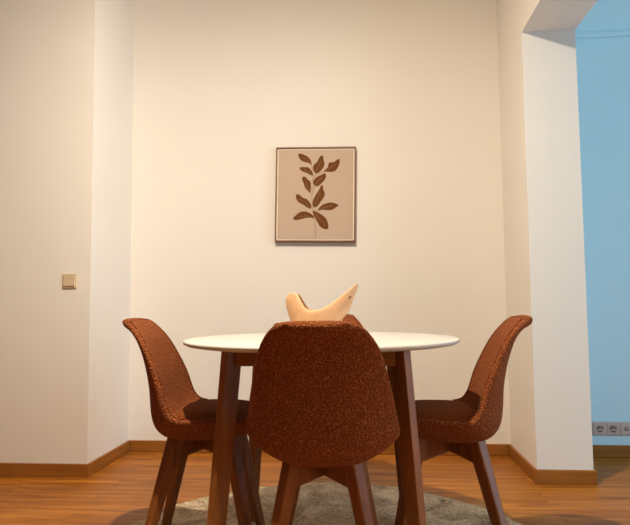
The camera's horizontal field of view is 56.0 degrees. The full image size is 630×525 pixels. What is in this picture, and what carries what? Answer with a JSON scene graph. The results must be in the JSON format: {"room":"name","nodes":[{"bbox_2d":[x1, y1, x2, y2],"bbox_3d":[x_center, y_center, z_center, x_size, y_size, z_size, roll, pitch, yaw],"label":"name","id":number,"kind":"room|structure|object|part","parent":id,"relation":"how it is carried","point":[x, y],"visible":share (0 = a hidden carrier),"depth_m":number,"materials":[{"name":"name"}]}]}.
{"room":"dining room","nodes":[
{"label":"dining room","id":0,"kind":"room"},
{"bbox_2d":[0,0,133,463],"bbox_3d":[-1.935,-0.323,3.607,1.547,2.950,0.742,-1,-4,5],"label":"wall","id":1,"kind":"structure","parent":0,"point":[67,66],"depth_m":3.21,"materials":[{"name":"white paint"}]},
{"bbox_2d":[0,463,88,476],"bbox_3d":[-1.897,1.088,3.123,1.461,0.067,0.014,-1,-4,5],"label":"baseboard","id":2,"kind":"structure","parent":1,"relation":"attached to","point":[6,469],"depth_m":3.08,"materials":[{"name":"brown wood"}]},
{"bbox_2d":[62,274,76,287],"bbox_3d":[-1.303,0.098,3.141,0.077,0.077,0.016,-1,-4,5],"label":"light switch","id":3,"kind":"object","parent":1,"relation":"attached to","point":[69,280],"visible":1,"depth_m":3.14,"materials":[{"name":"beige plastic"}]},
{"bbox_2d":[88,440,129,475],"bbox_3d":[-1.153,1.096,3.338,0.014,0.067,0.542,-1,-4,5],"label":"baseboard","id":4,"kind":"structure","parent":1,"relation":"attached to","point":[114,454],"depth_m":3.29,"materials":[{"name":"brown wood"}]},
{"bbox_2d":[0,452,629,524],"bbox_3d":[0.594,0.990,0.919,7.000,0.100,5.468,-1,-4,5],"label":"floor","id":5,"kind":"structure","parent":0,"point":[119,493],"depth_m":2.81,"materials":[{"name":"brown wood"}]},
{"bbox_2d":[132,482,522,524],"bbox_3d":[0.041,1.027,2.114,1.648,0.006,1.641,-1,-4,5],"label":"round rug","id":6,"kind":"object","parent":5,"relation":"on","point":[326,503],"visible":0.58,"depth_m":2.52,"materials":[{"name":"carpet"}]},
{"bbox_2d":[122,318,264,524],"bbox_3d":[-0.436,0.614,2.130,0.492,0.829,0.451,-1,-4,0],"label":"dining chair","id":7,"kind":"object","parent":6,"relation":"on","point":[187,419],"visible":0.78,"depth_m":2.03,"materials":[{"name":"brown fabric"}]},
{"bbox_3d":[-0.521,0.802,1.990,0.176,0.436,0.045,3,-6,-42],"label":"leg","id":8,"kind":"part","parent":7,"relation":"part of","materials":[{"name":"brown wood"}]},
{"bbox_3d":[-0.520,0.820,2.243,0.176,0.436,0.045,-4,-6,43],"label":"leg","id":9,"kind":"part","parent":7,"relation":"part of","materials":[{"name":"brown wood"}]},
{"bbox_3d":[-0.386,0.649,2.127,0.191,0.066,0.186,-1,-4,0],"label":"cross frame","id":10,"kind":"part","parent":7,"relation":"part of","materials":[{"name":"brown wood"}]},
{"bbox_3d":[-0.252,0.799,1.992,0.044,0.436,0.161,4,-6,-45],"label":"leg","id":11,"kind":"part","parent":7,"relation":"part of","materials":[{"name":"brown wood"}]},
{"bbox_3d":[-0.251,0.817,2.238,0.161,0.436,0.044,4,-6,-45],"label":"leg","id":12,"kind":"part","parent":7,"relation":"part of","materials":[{"name":"brown wood"}]},
{"bbox_2d":[183,332,459,524],"bbox_3d":[0.025,0.645,2.096,0.967,0.753,0.967,-1,-4,5],"label":"dining table","id":13,"kind":"object","parent":6,"relation":"on","point":[237,350],"visible":0.65,"depth_m":1.82,"materials":[{"name":"white wood"}]},
{"bbox_3d":[-0.287,0.640,1.832,0.131,0.732,0.033,3,-5,-40],"label":"leg","id":14,"kind":"part","parent":13,"relation":"part of","materials":[{"name":"brown wood"}]},
{"bbox_3d":[-0.238,0.681,2.407,0.033,0.732,0.131,3,-5,-40],"label":"leg","id":15,"kind":"part","parent":13,"relation":"part of","materials":[{"name":"brown wood"}]},
{"bbox_2d":[286,284,357,320],"bbox_3d":[0.025,0.174,2.130,0.262,0.192,0.131,-1,-4,5],"label":"wooden bowl","id":16,"kind":"object","parent":13,"relation":"on","point":[297,309],"visible":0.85,"depth_m":2.08,"materials":[{"name":"beige wood"}]},
{"bbox_3d":[0.338,0.672,2.358,0.131,0.732,0.033,3,-5,-40],"label":"leg","id":17,"kind":"part","parent":13,"relation":"part of","materials":[{"name":"brown wood"}]},
{"bbox_3d":[0.289,0.631,1.783,0.033,0.732,0.131,3,-5,-40],"label":"leg","id":18,"kind":"part","parent":13,"relation":"part of","materials":[{"name":"brown wood"}]},
{"bbox_2d":[246,321,399,524],"bbox_3d":[0.025,0.582,1.750,0.451,0.829,0.492,-1,-4,5],"label":"dining chair","id":19,"kind":"object","parent":6,"relation":"on","point":[321,401],"visible":1,"depth_m":1.63,"materials":[{"name":"orange fabric"}]},
{"bbox_3d":[-0.101,0.774,1.660,0.134,0.436,0.152,-1,-4,5],"label":"leg","id":20,"kind":"part","parent":19,"relation":"part of","materials":[{"name":"brown wood"}]},
{"bbox_3d":[-0.081,0.793,1.928,0.044,0.436,0.161,3,-5,-40],"label":"leg","id":21,"kind":"part","parent":19,"relation":"part of","materials":[{"name":"brown wood"}]},
{"bbox_3d":[0.030,0.622,1.797,0.186,0.066,0.191,-1,-4,5],"label":"cross frame","id":22,"kind":"part","parent":19,"relation":"part of","materials":[{"name":"brown wood"}]},
{"bbox_3d":[0.146,0.770,1.640,0.045,0.436,0.176,3,-5,-38],"label":"leg","id":23,"kind":"part","parent":19,"relation":"part of","materials":[{"name":"brown wood"}]},
{"bbox_3d":[0.166,0.789,1.907,0.161,0.436,0.044,3,-5,-40],"label":"leg","id":24,"kind":"part","parent":19,"relation":"part of","materials":[{"name":"brown wood"}]},
{"bbox_2d":[342,314,361,324],"bbox_3d":[0.055,0.641,2.572,0.451,0.829,0.492,-1,-4,5],"label":"dining chair","id":25,"kind":"object","parent":6,"relation":"on","point":[348,317],"visible":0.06,"depth_m":2.77,"materials":[{"name":"brown fabric"}]},
{"bbox_2d":[394,315,532,524],"bbox_3d":[0.506,0.600,2.055,0.492,0.829,0.451,-1,-4,9],"label":"dining chair","id":26,"kind":"object","parent":6,"relation":"on","point":[461,426],"visible":0.88,"depth_m":1.92,"materials":[{"name":"brown fabric"}]},
{"bbox_3d":[0.348,0.808,2.193,0.044,0.436,0.161,2,-5,-35],"label":"leg","id":27,"kind":"part","parent":26,"relation":"part of","materials":[{"name":"brown wood"}]},
{"bbox_3d":[0.307,0.791,1.949,0.161,0.436,0.044,2,-5,-35],"label":"leg","id":28,"kind":"part","parent":26,"relation":"part of","materials":[{"name":"brown wood"}]},
{"bbox_3d":[0.457,0.637,2.061,0.191,0.066,0.186,-1,-4,9],"label":"cross frame","id":29,"kind":"part","parent":26,"relation":"part of","materials":[{"name":"brown wood"}]},
{"bbox_3d":[0.614,0.803,2.152,0.176,0.436,0.045,2,-5,-33],"label":"leg","id":30,"kind":"part","parent":26,"relation":"part of","materials":[{"name":"brown wood"}]},
{"bbox_3d":[0.573,0.786,1.908,0.152,0.436,0.134,-1,-4,9],"label":"leg","id":31,"kind":"part","parent":26,"relation":"part of","materials":[{"name":"brown wood"}]},
{"bbox_2d":[129,0,629,444],"bbox_3d":[1.526,-0.355,3.586,5.553,2.950,0.200,-1,-4,5],"label":"wall","id":32,"kind":"structure","parent":0,"point":[219,85],"depth_m":3.61,"materials":[{"name":"white paint"}]},
{"bbox_2d":[275,147,355,241],"bbox_3d":[0.003,-0.413,3.601,0.488,0.580,0.037,0,-4,5],"label":"framed picture","id":33,"kind":"object","parent":32,"relation":"attached to","point":[315,190],"visible":1,"depth_m":3.59,"materials":[{"name":"beige paper"}]},
{"bbox_2d":[130,440,508,455],"bbox_3d":[-0.004,1.098,3.505,2.248,0.067,0.014,-1,-4,5],"label":"baseboard","id":34,"kind":"structure","parent":32,"relation":"attached to","point":[135,445],"depth_m":3.56,"materials":[{"name":"brown wood"}]},
{"bbox_2d":[575,30,629,38],"bbox_3d":[2.774,-1.375,3.442,2.810,0.032,0.022,-1,-4,5],"label":"trim","id":35,"kind":"structure","parent":32,"relation":"attached to","point":[607,33],"depth_m":3.52,"materials":[{"name":"blue paint"}]},
{"bbox_2d":[592,422,629,434],"bbox_3d":[1.733,0.946,3.367,0.297,0.076,0.019,-1,-4,5],"label":"strip","id":36,"kind":"object","parent":32,"relation":"attached to","point":[598,428],"visible":1,"depth_m":3.37,"materials":[{"name":"beige plastic"}]},
{"bbox_2d":[593,445,629,457],"bbox_3d":[2.803,1.056,3.270,2.796,0.067,0.014,-1,-4,5],"label":"baseboard","id":37,"kind":"structure","parent":32,"relation":"attached to","point":[623,451],"depth_m":3.36,"materials":[{"name":"brown wood"}]},
{"bbox_2d":[496,0,596,469],"bbox_3d":[1.040,-0.534,1.040,0.267,2.950,5.368,-1,-4,5],"label":"wall","id":38,"kind":"structure","parent":0,"point":[550,399],"depth_m":2.99,"materials":[{"name":"white paint"}]},
{"bbox_2d":[509,444,535,482],"bbox_3d":[1.102,1.063,3.155,0.014,0.067,0.527,-1,-4,5],"label":"baseboard","id":39,"kind":"structure","parent":38,"relation":"attached to","point":[525,465],"depth_m":3.11,"materials":[{"name":"brown wood"}]},
{"bbox_2d":[534,469,597,484],"bbox_3d":[1.219,1.042,2.874,0.295,0.067,0.014,-1,-4,5],"label":"baseboard","id":40,"kind":"structure","parent":38,"relation":"attached to","point":[542,476],"depth_m":2.87,"materials":[{"name":"brown wood"}]}
]}

